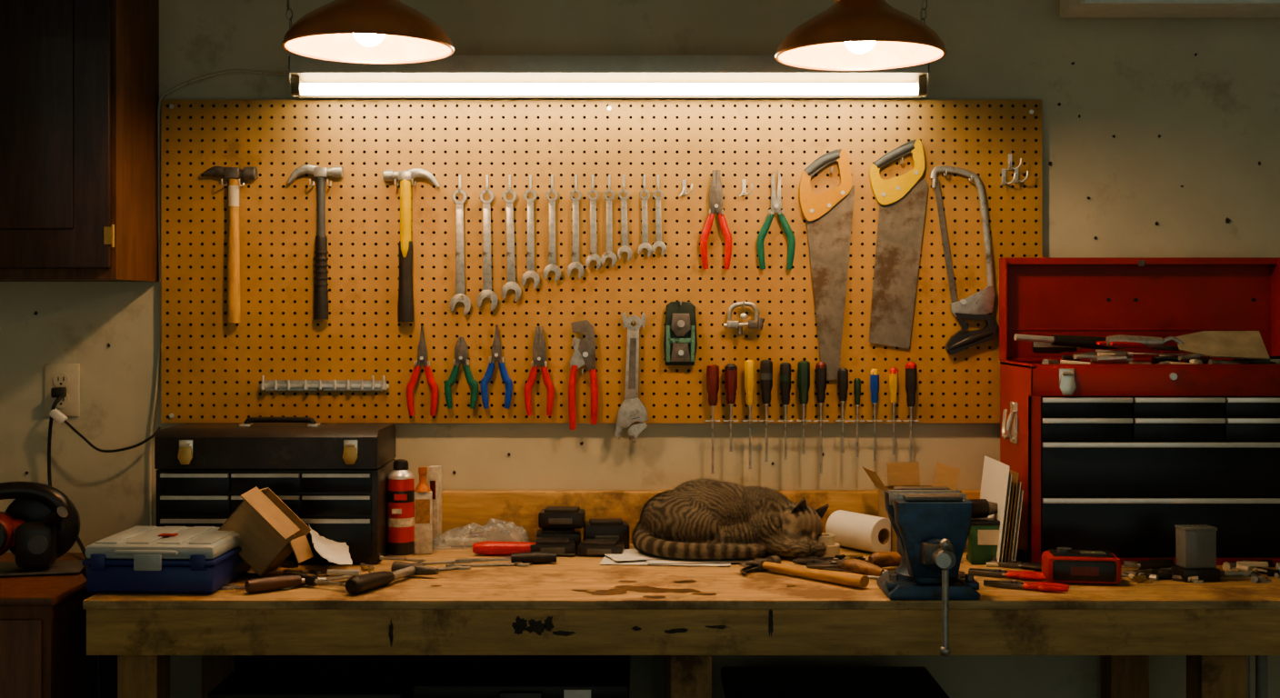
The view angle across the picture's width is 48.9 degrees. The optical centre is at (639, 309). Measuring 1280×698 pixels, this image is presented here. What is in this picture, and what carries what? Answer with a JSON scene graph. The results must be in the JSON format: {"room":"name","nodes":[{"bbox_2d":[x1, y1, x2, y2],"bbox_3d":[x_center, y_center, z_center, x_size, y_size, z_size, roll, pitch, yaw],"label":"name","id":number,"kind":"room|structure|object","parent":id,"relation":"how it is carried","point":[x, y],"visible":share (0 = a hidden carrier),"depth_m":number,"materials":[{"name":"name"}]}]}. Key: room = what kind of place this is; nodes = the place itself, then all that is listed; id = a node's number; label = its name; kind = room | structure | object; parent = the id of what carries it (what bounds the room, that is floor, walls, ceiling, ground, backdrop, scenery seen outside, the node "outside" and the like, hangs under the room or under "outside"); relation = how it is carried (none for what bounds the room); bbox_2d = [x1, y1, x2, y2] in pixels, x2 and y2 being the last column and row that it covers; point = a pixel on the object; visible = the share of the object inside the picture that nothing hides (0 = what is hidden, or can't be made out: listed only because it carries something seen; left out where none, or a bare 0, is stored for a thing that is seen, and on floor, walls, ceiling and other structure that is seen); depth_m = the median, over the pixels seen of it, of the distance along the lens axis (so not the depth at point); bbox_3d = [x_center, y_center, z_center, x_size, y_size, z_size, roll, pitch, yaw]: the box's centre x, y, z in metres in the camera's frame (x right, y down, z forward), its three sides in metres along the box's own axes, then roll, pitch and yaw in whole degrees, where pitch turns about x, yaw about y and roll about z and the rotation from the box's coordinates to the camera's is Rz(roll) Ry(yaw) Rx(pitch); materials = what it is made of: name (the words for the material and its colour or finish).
{"room":"garage","nodes":[
{"label":"garage","id":0,"kind":"room"},
{"bbox_2d":[0,0,1279,697],"bbox_3d":[0.325,0.110,3.148,4.550,2.600,0.103,0,0,0],"label":"wall","id":1,"kind":"structure","parent":0,"point":[1215,112],"depth_m":3.10,"materials":[{"name":"paint"}]},
{"bbox_2d":[44,363,79,416],"bbox_3d":[-1.270,0.178,3.095,0.076,0.116,0.010,0,0,0],"label":"wall outlet","id":2,"kind":"object","parent":1,"relation":"attached to","point":[67,375],"visible":0.82,"depth_m":3.09,"materials":[{"name":"beige plastic"}]},
{"bbox_2d":[47,387,100,697],"bbox_3d":[-1.140,0.788,2.859,0.041,1.233,0.535,0,0,-32],"label":"power cord","id":3,"kind":"object","parent":1,"relation":"attached to","point":[58,393],"visible":0.57,"depth_m":3.05,"materials":[{"name":"black plastic"}]},
{"bbox_2d":[0,0,159,281],"bbox_3d":[-1.494,-0.550,2.953,0.872,0.980,0.290,0,0,0],"label":"upper cabinet","id":4,"kind":"object","parent":1,"relation":"attached to","point":[79,79],"visible":1,"depth_m":2.83,"materials":[{"name":"brown wood"}]},
{"bbox_2d":[49,409,160,452],"bbox_3d":[-1.163,0.264,3.060,0.234,0.095,0.027,0,0,-4],"label":"extension cord","id":5,"kind":"object","parent":1,"relation":"attached to","point":[55,415],"visible":0.94,"depth_m":3.05,"materials":[{"name":"black plastic"}]},
{"bbox_2d":[160,100,1042,423],"bbox_3d":[-0.083,-0.104,3.085,1.923,0.706,0.026,0,0,0],"label":"pegboard","id":6,"kind":"object","parent":1,"relation":"attached to","point":[213,368],"visible":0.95,"depth_m":3.08,"materials":[{"name":"wood"}]},
{"bbox_2d":[202,165,258,322],"bbox_3d":[-0.891,-0.140,3.058,0.116,0.341,0.029,0,0,0],"label":"hammer","id":7,"kind":"object","parent":6,"relation":"hanging from","point":[233,174],"visible":1,"depth_m":3.05,"materials":[{"name":"wood"}]},
{"bbox_2d":[287,164,343,319],"bbox_3d":[-0.705,-0.145,3.059,0.119,0.336,0.025,0,0,0],"label":"hammer","id":8,"kind":"object","parent":6,"relation":"hanging from","point":[321,292],"visible":1,"depth_m":3.05,"materials":[{"name":"metal"}]},
{"bbox_2d":[259,375,389,390],"bbox_3d":[-0.687,0.161,3.063,0.282,0.034,0.018,0,0,0],"label":"rail","id":9,"kind":"object","parent":6,"relation":"attached to","point":[271,385],"visible":1,"depth_m":3.06,"materials":[{"name":"metal"}]},
{"bbox_2d":[382,168,439,321],"bbox_3d":[-0.496,-0.139,3.058,0.119,0.334,0.030,0,0,0],"label":"hammer","id":10,"kind":"object","parent":6,"relation":"hanging from","point":[405,298],"visible":0.99,"depth_m":3.05,"materials":[{"name":"metal"}]},
{"bbox_2d":[406,325,438,416],"bbox_3d":[-0.473,0.134,3.061,0.070,0.197,0.014,0,0,0],"label":"pliers","id":11,"kind":"object","parent":6,"relation":"hanging from","point":[422,352],"visible":1,"depth_m":3.06,"materials":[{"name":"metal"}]},
{"bbox_2d":[458,175,460,192],"bbox_3d":[-0.389,-0.269,3.055,0.005,0.035,0.042,0,0,0],"label":"hooks","id":12,"kind":"object","parent":6,"relation":"attached to","point":[459,187],"depth_m":3.07,"materials":[{"name":"metal"}]},
{"bbox_2d":[450,189,470,315],"bbox_3d":[-0.392,-0.123,3.065,0.046,0.275,0.007,0,0,0],"label":"wrench","id":13,"kind":"object","parent":12,"relation":"hanging from","point":[460,295],"visible":1,"depth_m":3.06,"materials":[{"name":"metal"}]},
{"bbox_2d":[444,337,478,409],"bbox_3d":[-0.389,0.139,3.061,0.074,0.156,0.014,0,0,0],"label":"cutter","id":14,"kind":"object","parent":6,"relation":"hanging from","point":[461,350],"visible":1,"depth_m":3.06,"materials":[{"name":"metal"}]},
{"bbox_2d":[485,175,488,192],"bbox_3d":[-0.330,-0.269,3.055,0.005,0.035,0.042,0,0,0],"label":"hooks","id":15,"kind":"object","parent":6,"relation":"attached to","point":[486,176],"depth_m":3.07,"materials":[{"name":"metal"}]},
{"bbox_2d":[476,189,498,310],"bbox_3d":[-0.333,-0.128,3.065,0.045,0.265,0.007,0,0,0],"label":"wrench","id":16,"kind":"object","parent":15,"relation":"hanging from","point":[486,292],"visible":1,"depth_m":3.06,"materials":[{"name":"metal"}]},
{"bbox_2d":[480,324,512,409],"bbox_3d":[-0.312,0.125,3.061,0.070,0.183,0.014,0,0,0],"label":"pliers","id":17,"kind":"object","parent":6,"relation":"hanging from","point":[496,351],"visible":1,"depth_m":3.06,"materials":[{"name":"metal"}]},
{"bbox_2d":[508,175,510,192],"bbox_3d":[-0.281,-0.269,3.055,0.005,0.035,0.042,0,0,0],"label":"hooks","id":18,"kind":"object","parent":6,"relation":"attached to","point":[509,176],"depth_m":3.07,"materials":[{"name":"metal"}]},
{"bbox_2d":[501,189,521,301],"bbox_3d":[-0.282,-0.138,3.065,0.043,0.245,0.006,-1,0,0],"label":"wrench","id":19,"kind":"object","parent":18,"relation":"hanging from","point":[511,284],"visible":1,"depth_m":3.06,"materials":[{"name":"metal"}]},
{"bbox_2d":[529,175,531,192],"bbox_3d":[-0.236,-0.269,3.055,0.005,0.035,0.042,0,0,0],"label":"hooks","id":20,"kind":"object","parent":6,"relation":"attached to","point":[530,176],"depth_m":3.07,"materials":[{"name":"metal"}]},
{"bbox_2d":[521,189,539,289],"bbox_3d":[-0.238,-0.151,3.066,0.040,0.218,0.006,0,0,0],"label":"wrench","id":21,"kind":"object","parent":20,"relation":"hanging from","point":[530,272],"visible":1,"depth_m":3.06,"materials":[{"name":"metal"}]},
{"bbox_2d":[524,326,554,416],"bbox_3d":[-0.219,0.135,3.061,0.066,0.195,0.014,0,0,0],"label":"pliers","id":22,"kind":"object","parent":6,"relation":"hanging from","point":[539,349],"visible":1,"depth_m":3.06,"materials":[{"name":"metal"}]},
{"bbox_2d":[550,175,553,192],"bbox_3d":[-0.189,-0.269,3.055,0.005,0.035,0.042,0,0,0],"label":"hooks","id":23,"kind":"object","parent":6,"relation":"attached to","point":[552,176],"depth_m":3.07,"materials":[{"name":"metal"}]},
{"bbox_2d":[543,189,560,281],"bbox_3d":[-0.191,-0.159,3.066,0.038,0.202,0.006,0,0,0],"label":"wrench","id":24,"kind":"object","parent":23,"relation":"hanging from","point":[552,265],"visible":1,"depth_m":3.06,"materials":[{"name":"metal"}]},
{"bbox_2d":[574,175,577,192],"bbox_3d":[-0.138,-0.269,3.055,0.005,0.035,0.042,0,0,0],"label":"hooks","id":25,"kind":"object","parent":6,"relation":"attached to","point":[575,176],"depth_m":3.07,"materials":[{"name":"metal"}]},
{"bbox_2d":[567,189,584,279],"bbox_3d":[-0.140,-0.162,3.066,0.037,0.196,0.006,0,0,0],"label":"wrench","id":26,"kind":"object","parent":25,"relation":"hanging from","point":[575,264],"visible":1,"depth_m":3.06,"materials":[{"name":"metal"}]},
{"bbox_2d":[568,320,598,429],"bbox_3d":[-0.123,0.143,3.061,0.066,0.239,0.014,0,0,0],"label":"pliers","id":27,"kind":"object","parent":6,"relation":"hanging from","point":[585,349],"visible":1,"depth_m":3.06,"materials":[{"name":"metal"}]},
{"bbox_2d":[591,175,594,192],"bbox_3d":[-0.101,-0.269,3.055,0.005,0.035,0.042,0,0,0],"label":"hooks","id":28,"kind":"object","parent":6,"relation":"attached to","point":[593,176],"depth_m":3.07,"materials":[{"name":"metal"}]},
{"bbox_2d":[585,189,601,269],"bbox_3d":[-0.102,-0.172,3.066,0.035,0.176,0.006,-1,0,0],"label":"wrench","id":29,"kind":"object","parent":28,"relation":"hanging from","point":[593,255],"visible":1,"depth_m":3.06,"materials":[{"name":"metal"}]},
{"bbox_2d":[608,175,609,192],"bbox_3d":[-0.067,-0.269,3.055,0.005,0.035,0.042,0,0,0],"label":"hooks","id":30,"kind":"object","parent":6,"relation":"attached to","point":[608,175],"depth_m":3.07,"materials":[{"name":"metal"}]},
{"bbox_2d":[600,189,617,267],"bbox_3d":[-0.067,-0.175,3.066,0.034,0.170,0.006,0,0,0],"label":"wrench","id":31,"kind":"object","parent":30,"relation":"hanging from","point":[608,253],"visible":1,"depth_m":3.06,"materials":[{"name":"metal"}]},
{"bbox_2d":[622,175,624,192],"bbox_3d":[-0.035,-0.269,3.055,0.005,0.035,0.042,0,0,0],"label":"hooks","id":32,"kind":"object","parent":6,"relation":"attached to","point":[623,175],"depth_m":3.07,"materials":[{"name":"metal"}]},
{"bbox_2d":[617,189,632,260],"bbox_3d":[-0.034,-0.182,3.066,0.032,0.156,0.005,-1,0,0],"label":"wrench","id":33,"kind":"object","parent":32,"relation":"hanging from","point":[625,247],"visible":1,"depth_m":3.06,"materials":[{"name":"metal"}]},
{"bbox_2d":[614,311,648,442],"bbox_3d":[-0.019,0.148,3.062,0.073,0.284,0.012,0,0,0],"label":"wrench","id":34,"kind":"object","parent":6,"relation":"hanging from","point":[632,409],"visible":1,"depth_m":3.06,"materials":[{"name":"metal"}]},
{"bbox_2d":[663,301,697,365],"bbox_3d":[0.088,0.053,3.054,0.073,0.138,0.032,0,0,0],"label":"plane","id":35,"kind":"object","parent":6,"relation":"hanging from","point":[680,339],"visible":1,"depth_m":3.05,"materials":[{"name":"green metal"}]},
{"bbox_2d":[700,170,732,269],"bbox_3d":[0.166,-0.194,3.061,0.070,0.216,0.014,0,0,0],"label":"pliers","id":36,"kind":"object","parent":6,"relation":"hanging from","point":[715,195],"visible":1,"depth_m":3.06,"materials":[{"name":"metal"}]},
{"bbox_2d":[723,301,764,334],"bbox_3d":[0.226,0.019,3.058,0.090,0.072,0.022,0,0,0],"label":"clamp","id":37,"kind":"object","parent":6,"relation":"hanging from","point":[754,324],"visible":1,"depth_m":3.05,"materials":[{"name":"metal"}]},
{"bbox_2d":[757,170,795,269],"bbox_3d":[0.296,-0.194,3.061,0.084,0.217,0.014,0,0,0],"label":"pliers","id":38,"kind":"object","parent":6,"relation":"hanging from","point":[775,202],"visible":1,"depth_m":3.06,"materials":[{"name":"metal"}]},
{"bbox_2d":[704,420,918,421],"bbox_3d":[0.373,0.242,3.062,0.462,0.004,0.026,0,0,0],"label":"rack","id":39,"kind":"object","parent":6,"relation":"attached to","point":[705,420],"visible":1,"depth_m":3.05,"materials":[{"name":"metal"}]},
{"bbox_2d":[706,364,719,473],"bbox_3d":[0.158,0.239,3.055,0.027,0.237,0.024,0,0,0],"label":"screwdriver","id":40,"kind":"object","parent":39,"relation":"in","point":[712,370],"visible":1,"depth_m":3.05,"materials":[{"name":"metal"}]},
{"bbox_2d":[724,363,737,451],"bbox_3d":[0.197,0.214,3.055,0.027,0.191,0.026,0,0,0],"label":"screwdriver","id":41,"kind":"object","parent":39,"relation":"in","point":[730,369],"visible":1,"depth_m":3.05,"materials":[{"name":"plastic"}]},
{"bbox_2d":[744,360,755,469],"bbox_3d":[0.239,0.229,3.055,0.024,0.237,0.021,0,0,0],"label":"screwdriver","id":42,"kind":"object","parent":39,"relation":"in","point":[749,365],"visible":1,"depth_m":3.05,"materials":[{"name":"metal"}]},
{"bbox_2d":[760,360,772,461],"bbox_3d":[0.274,0.221,3.055,0.027,0.221,0.027,0,0,0],"label":"screwdriver","id":43,"kind":"object","parent":39,"relation":"in","point":[765,365],"visible":1,"depth_m":3.05,"materials":[{"name":"plastic"}]},
{"bbox_2d":[780,362,790,459],"bbox_3d":[0.316,0.222,3.055,0.025,0.211,0.025,0,0,0],"label":"screwdriver","id":44,"kind":"object","parent":39,"relation":"in","point":[785,367],"visible":1,"depth_m":3.05,"materials":[{"name":"plastic"}]},
{"bbox_2d":[797,360,809,454],"bbox_3d":[0.355,0.214,3.055,0.027,0.203,0.024,0,0,0],"label":"screwdriver","id":45,"kind":"object","parent":39,"relation":"in","point":[803,366],"visible":1,"depth_m":3.05,"materials":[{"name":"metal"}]},
{"bbox_2d":[815,361,826,473],"bbox_3d":[0.393,0.236,3.055,0.024,0.242,0.023,0,0,0],"label":"screwdriver","id":46,"kind":"object","parent":39,"relation":"in","point":[820,366],"visible":1,"depth_m":3.05,"materials":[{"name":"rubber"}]},
{"bbox_2d":[837,368,848,452],"bbox_3d":[0.440,0.220,3.055,0.023,0.183,0.020,0,0,0],"label":"screwdriver","id":47,"kind":"object","parent":39,"relation":"in","point":[843,373],"visible":1,"depth_m":3.05,"materials":[{"name":"plastic"}]},
{"bbox_2d":[905,361,917,462],"bbox_3d":[0.588,0.248,3.055,0.025,0.266,0.024,0,0,0],"label":"screwdriver","id":48,"kind":"object","parent":39,"relation":"in","point":[911,368],"visible":1,"depth_m":3.05,"materials":[{"name":"plastic"}]},
{"bbox_2d":[799,149,854,379],"bbox_3d":[0.407,-0.097,3.063,0.121,0.501,0.023,0,0,0],"label":"saw","id":49,"kind":"object","parent":6,"relation":"hanging from","point":[828,215],"visible":1,"depth_m":3.07,"materials":[{"name":"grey metal"}]},
{"bbox_2d":[868,139,928,349],"bbox_3d":[0.562,-0.141,3.063,0.131,0.456,0.023,0,0,0],"label":"saw","id":50,"kind":"object","parent":6,"relation":"hanging from","point":[902,202],"visible":1,"depth_m":3.07,"materials":[{"name":"grey metal"}]},
{"bbox_2d":[930,165,998,355],"bbox_3d":[0.703,-0.106,3.062,0.148,0.413,0.024,0,0,0],"label":"hacksaw","id":51,"kind":"object","parent":6,"relation":"hanging from","point":[976,306],"visible":1,"depth_m":3.06,"materials":[{"name":"metal"}]},
{"bbox_2d":[643,175,645,192],"bbox_3d":[0.010,-0.269,3.055,0.005,0.035,0.042,0,0,0],"label":"hooks","id":52,"kind":"object","parent":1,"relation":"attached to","point":[644,175],"depth_m":3.07,"materials":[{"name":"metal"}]},
{"bbox_2d":[638,190,651,257],"bbox_3d":[0.011,-0.186,3.066,0.032,0.148,0.005,-1,0,0],"label":"wrench","id":53,"kind":"object","parent":52,"relation":"hanging from","point":[645,244],"visible":1,"depth_m":3.06,"materials":[{"name":"metal"}]},
{"bbox_2d":[657,175,659,192],"bbox_3d":[0.039,-0.269,3.055,0.005,0.035,0.042,0,0,0],"label":"hooks","id":54,"kind":"object","parent":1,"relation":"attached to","point":[657,175],"depth_m":3.07,"materials":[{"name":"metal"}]},
{"bbox_2d":[651,190,666,255],"bbox_3d":[0.041,-0.188,3.066,0.031,0.145,0.005,-1,0,0],"label":"wrench","id":55,"kind":"object","parent":54,"relation":"hanging from","point":[658,220],"visible":1,"depth_m":3.06,"materials":[{"name":"metal"}]},
{"bbox_2d":[1246,655,1267,697],"bbox_3d":[1.218,0.819,2.800,0.057,0.578,0.022,0,0,0],"label":"drain pipe","id":56,"kind":"object","parent":1,"relation":"attached to","point":[1261,661],"visible":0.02,"depth_m":2.79,"materials":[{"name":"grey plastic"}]},
{"bbox_3d":[0.325,-1.240,1.050,4.750,0.100,4.300,0,0,0],"label":"ceiling","id":57,"kind":"structure","parent":0,"visible":0},
{"bbox_2d":[281,0,454,64],"bbox_3d":[-0.488,-0.828,2.540,0.306,0.720,0.306,0,0,0],"label":"pendant lamp","id":58,"kind":"object","parent":57,"relation":"hanging from","point":[384,32],"visible":1,"depth_m":2.48,"materials":[{"name":"brown metal"}]},
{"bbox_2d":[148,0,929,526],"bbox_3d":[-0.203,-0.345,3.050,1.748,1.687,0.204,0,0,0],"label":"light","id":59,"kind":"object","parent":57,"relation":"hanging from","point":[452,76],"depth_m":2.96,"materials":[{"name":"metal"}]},
{"bbox_2d":[774,0,946,70],"bbox_3d":[0.397,-0.821,2.540,0.306,0.733,0.306,0,0,0],"label":"pendant lamp","id":60,"kind":"object","parent":57,"relation":"hanging from","point":[850,35],"visible":1,"depth_m":2.48,"materials":[{"name":"brown metal"}]},
{"bbox_2d":[1060,0,1279,17],"bbox_3d":[1.327,-0.906,2.951,0.845,0.568,0.178,0,0,0],"label":"window frame","id":61,"kind":"structure","parent":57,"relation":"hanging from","point":[1068,8],"depth_m":2.95,"materials":[{"name":"metal"}]},
{"bbox_3d":[0.325,1.460,1.050,4.750,0.100,4.300,0,0,0],"label":"floor","id":62,"kind":"structure","parent":0,"visible":0},
{"bbox_2d":[0,552,117,697],"bbox_3d":[-1.374,0.960,2.720,0.672,0.900,0.460,0,0,0],"label":"base cabinet","id":63,"kind":"object","parent":62,"relation":"on","point":[43,617],"visible":0.62,"depth_m":2.53,"materials":[{"name":"brown wood"}]},
{"bbox_2d":[0,481,84,576],"bbox_3d":[-1.209,0.421,2.736,0.249,0.172,0.135,0,0,-12],"label":"saw","id":64,"kind":"object","parent":63,"relation":"on","point":[41,525],"visible":1,"depth_m":2.72,"materials":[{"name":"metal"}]},
{"bbox_2d":[82,490,1279,697],"bbox_3d":[0.388,0.904,2.781,2.725,1.012,0.633,0,0,0],"label":"workbench","id":65,"kind":"object","parent":62,"relation":"on","point":[575,605],"depth_m":2.47,"materials":[{"name":"brown wood"}]},
{"bbox_2d":[82,526,250,593],"bbox_3d":[-0.872,0.462,2.615,0.240,0.091,0.251,0,0,2],"label":"case","id":66,"kind":"object","parent":65,"relation":"on","point":[136,559],"visible":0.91,"depth_m":2.52,"materials":[{"name":"plastic"}]},
{"bbox_2d":[217,486,313,576],"bbox_3d":[-0.716,0.418,2.668,0.169,0.169,0.118,0,0,10],"label":"open cardboard box","id":67,"kind":"object","parent":65,"relation":"on","point":[269,531],"visible":0.99,"depth_m":2.65,"materials":[{"name":"cardboard"}]},
{"bbox_2d":[154,417,395,564],"bbox_3d":[-0.744,0.366,2.901,0.443,0.286,0.227,0,0,0],"label":"toolbox","id":68,"kind":"object","parent":65,"relation":"on","point":[333,476],"visible":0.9,"depth_m":2.80,"materials":[{"name":"paint"}]},
{"bbox_2d":[244,575,351,592],"bbox_3d":[-0.623,0.496,2.579,0.200,0.026,0.026,0,0,-38],"label":"chisel","id":69,"kind":"object","parent":65,"relation":"on","point":[281,582],"visible":0.97,"depth_m":2.54,"materials":[{"name":"wood"}]},
{"bbox_2d":[308,524,352,565],"bbox_3d":[-0.603,0.456,2.744,0.077,0.073,0.118,0,0,-19],"label":"folded paper","id":70,"kind":"object","parent":65,"relation":"on","point":[334,552],"visible":0.99,"depth_m":2.74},
{"bbox_2d":[344,560,439,594],"bbox_3d":[-0.466,0.493,2.597,0.095,0.031,0.213,0,0,25],"label":"hammer","id":71,"kind":"object","parent":65,"relation":"on","point":[362,583],"visible":1,"depth_m":2.58,"materials":[{"name":"wood"}]},
{"bbox_2d":[387,459,414,557],"bbox_3d":[-0.495,0.410,2.917,0.056,0.197,0.056,0,0,0],"label":"spray can","id":72,"kind":"object","parent":65,"relation":"on","point":[400,481],"visible":1,"depth_m":2.90,"materials":[{"name":"metal"}]},
{"bbox_2d":[413,467,432,554],"bbox_3d":[-0.453,0.419,2.939,0.040,0.181,0.036,0,0,-8],"label":"oil bottle","id":73,"kind":"object","parent":65,"relation":"on","point":[423,493],"visible":0.96,"depth_m":2.92,"materials":[{"name":"plastic"}]},
{"bbox_2d":[428,465,442,545],"bbox_3d":[-0.443,0.425,3.050,0.022,0.170,0.031,0,0,12],"label":"carton","id":74,"kind":"object","parent":65,"relation":"on","point":[435,472],"visible":0.85,"depth_m":3.04,"materials":[{"name":"cardboard"}]},
{"bbox_2d":[445,531,510,546],"bbox_3d":[-0.344,0.482,3.039,0.215,0.055,0.100,0,0,-8],"label":"plastic bag","id":75,"kind":"object","parent":65,"relation":"on","point":[474,537],"visible":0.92,"depth_m":3.02,"materials":[{"name":"plastic"}]},
{"bbox_2d":[455,551,556,563],"bbox_3d":[-0.267,0.498,2.814,0.200,0.024,0.024,0,0,-5],"label":"screwdriver","id":76,"kind":"object","parent":65,"relation":"on","point":[534,557],"visible":1,"depth_m":2.81,"materials":[{"name":"black rubber"}]},
{"bbox_2d":[412,655,629,697],"bbox_3d":[-0.220,0.902,2.774,0.400,0.414,0.372,0,0,0],"label":"storage tote","id":77,"kind":"object","parent":65,"relation":"on","point":[444,676],"visible":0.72,"depth_m":2.66,"materials":[{"name":"black plastic"}]},
{"bbox_2d":[472,540,574,555],"bbox_3d":[-0.239,0.495,2.913,0.210,0.029,0.038,0,0,2],"label":"knife","id":78,"kind":"object","parent":65,"relation":"on","point":[488,547],"visible":0.85,"depth_m":2.90,"materials":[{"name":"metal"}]},
{"bbox_2d":[530,537,575,554],"bbox_3d":[-0.182,0.494,2.930,0.095,0.030,0.062,0,0,-4],"label":"battery pack","id":79,"kind":"object","parent":65,"relation":"on","point":[545,545],"visible":0.86,"depth_m":2.90,"materials":[{"name":"black plastic"}]},
{"bbox_2d":[535,528,580,549],"bbox_3d":[-0.174,0.488,2.998,0.095,0.042,0.062,0,0,-3],"label":"battery pack","id":80,"kind":"object","parent":65,"relation":"on","point":[575,535],"visible":0.48,"depth_m":2.97,"materials":[{"name":"black plastic"}]},
{"bbox_2d":[538,506,585,529],"bbox_3d":[-0.166,0.443,2.996,0.095,0.040,0.062,0,0,3],"label":"battery pack","id":81,"kind":"object","parent":80,"relation":"on","point":[565,517],"visible":1,"depth_m":2.97,"materials":[{"name":"black plastic"}]},
{"bbox_2d":[576,539,624,556],"bbox_3d":[-0.082,0.495,2.924,0.095,0.028,0.062,0,0,4],"label":"battery pack","id":82,"kind":"object","parent":65,"relation":"on","point":[589,547],"visible":1,"depth_m":2.90,"materials":[{"name":"black plastic"}]},
{"bbox_2d":[583,518,629,549],"bbox_3d":[-0.072,0.479,2.996,0.095,0.060,0.062,0,0,-5],"label":"battery pack","id":83,"kind":"object","parent":65,"relation":"on","point":[599,528],"visible":0.79,"depth_m":2.97,"materials":[{"name":"black plastic"}]},
{"bbox_2d":[600,556,730,566],"bbox_3d":[0.055,0.508,2.860,0.260,0.003,0.135,0,0,5],"label":"paper sheet","id":84,"kind":"object","parent":65,"relation":"on","point":[606,560],"visible":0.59,"depth_m":2.81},
{"bbox_2d":[604,549,670,561],"bbox_3d":[-0.005,0.503,2.892,0.130,0.003,0.130,0,0,-18],"label":"paper sheet","id":85,"kind":"object","parent":84,"relation":"on","point":[628,555],"visible":0.62,"depth_m":2.86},
{"bbox_2d":[646,558,754,564],"bbox_3d":[0.120,0.505,2.870,0.220,0.003,0.130,0,0,-5],"label":"paper sheet","id":86,"kind":"object","parent":84,"relation":"on","point":[672,560],"visible":0.45,"depth_m":2.82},
{"bbox_2d":[630,477,829,559],"bbox_3d":[0.186,0.431,2.933,0.415,0.156,0.257,0,0,-8],"label":"tabby cat","id":87,"kind":"object","parent":65,"relation":"on","point":[701,518],"visible":1,"depth_m":2.88},
{"bbox_2d":[740,555,869,587],"bbox_3d":[0.307,0.497,2.650,0.119,0.026,0.269,0,0,-43],"label":"hammer","id":88,"kind":"object","parent":65,"relation":"on","point":[773,563],"visible":1,"depth_m":2.65,"materials":[{"name":"wood"}]},
{"bbox_2d":[825,510,890,552],"bbox_3d":[0.467,0.471,2.980,0.076,0.076,0.140,0,0,-34],"label":"paper towel roll","id":89,"kind":"object","parent":65,"relation":"on","point":[871,534],"visible":0.91,"depth_m":2.94,"materials":[{"name":"paper"}]},
{"bbox_2d":[840,558,884,576],"bbox_3d":[0.437,0.493,2.669,0.122,0.031,0.032,0,0,40],"label":"awl","id":90,"kind":"object","parent":65,"relation":"on","point":[857,566],"visible":0.64,"depth_m":2.67,"materials":[{"name":"brown wood"}]},
{"bbox_2d":[868,550,901,567],"bbox_3d":[0.506,0.489,2.765,0.122,0.031,0.032,0,0,-20],"label":"awl","id":91,"kind":"object","parent":65,"relation":"on","point":[885,559],"visible":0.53,"depth_m":2.74,"materials":[{"name":"brown wood"}]},
{"bbox_2d":[861,461,961,552],"bbox_3d":[0.576,0.416,2.967,0.187,0.189,0.144,0,0,-6],"label":"open cardboard box","id":92,"kind":"object","parent":65,"relation":"on","point":[898,474],"visible":0.41,"depth_m":3.00,"materials":[{"name":"cardboard"}]},
{"bbox_2d":[876,486,979,657],"bbox_3d":[0.516,0.461,2.518,0.162,0.268,0.245,0,0,0],"label":"bench vise","id":93,"kind":"object","parent":65,"relation":"on","point":[931,525],"visible":1,"depth_m":2.46,"materials":[{"name":"blue paint"}]},
{"bbox_2d":[967,518,999,564],"bbox_3d":[0.700,0.467,2.832,0.077,0.087,0.052,0,0,4],"label":"can","id":94,"kind":"object","parent":65,"relation":"on","point":[984,533],"visible":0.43,"depth_m":2.81,"materials":[{"name":"green plastic"}]},
{"bbox_2d":[968,499,998,518],"bbox_3d":[0.672,0.402,2.836,0.150,0.038,0.038,0,0,-12],"label":"cordless drill chuck","id":95,"kind":"object","parent":94,"relation":"on","point":[982,508],"visible":0.46,"depth_m":2.82,"materials":[{"name":"black plastic"}]},
{"bbox_2d":[980,455,1023,562],"bbox_3d":[0.733,0.410,2.885,0.051,0.199,0.200,0,0,0],"label":"paper stack","id":96,"kind":"object","parent":65,"relation":"on","point":[1000,485],"visible":0.76,"depth_m":2.80,"materials":[{"name":"paper"}]},
{"bbox_2d":[968,568,1047,580],"bbox_3d":[0.701,0.502,2.677,0.150,0.014,0.048,0,0,24],"label":"pliers","id":97,"kind":"object","parent":65,"relation":"on","point":[994,573],"visible":0.93,"depth_m":2.67,"materials":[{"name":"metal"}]},
{"bbox_2d":[983,580,1069,591],"bbox_3d":[0.702,0.502,2.566,0.150,0.014,0.048,0,0,20],"label":"pliers","id":98,"kind":"object","parent":65,"relation":"on","point":[1042,586],"visible":1,"depth_m":2.56,"materials":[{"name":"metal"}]},
{"bbox_2d":[1041,547,1121,584],"bbox_3d":[0.824,0.478,2.634,0.135,0.060,0.082,0,0,8],"label":"multimeter","id":99,"kind":"object","parent":65,"relation":"on","point":[1060,565],"visible":1,"depth_m":2.60,"materials":[{"name":"red plastic"}]},
{"bbox_2d":[999,257,1279,565],"bbox_3d":[1.059,0.200,2.918,0.616,0.619,0.260,0,0,0],"label":"tool chest","id":100,"kind":"object","parent":65,"relation":"on","point":[1111,457],"visible":0.98,"depth_m":2.80,"materials":[{"name":"paint"}]},
{"bbox_2d":[1013,333,1279,364],"bbox_3d":[1.058,0.097,2.911,0.584,0.091,0.179,0,0,0],"label":"clutter","id":101,"kind":"object","parent":100,"relation":"on","point":[1098,356],"depth_m":2.89,"materials":[{"name":"grey metal"}]},
{"bbox_2d":[1105,330,1269,359],"bbox_3d":[1.109,0.070,2.868,0.310,0.056,0.071,1,0,6],"label":"trowel","id":102,"kind":"object","parent":101,"relation":"on","point":[1245,345],"visible":0.95,"depth_m":2.87,"materials":[{"name":"metal"}]},
{"bbox_2d":[1171,524,1220,582],"bbox_3d":[1.047,0.460,2.655,0.072,0.101,0.055,0,0,-5],"label":"container","id":103,"kind":"object","parent":65,"relation":"on","point":[1195,545],"visible":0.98,"depth_m":2.63,"materials":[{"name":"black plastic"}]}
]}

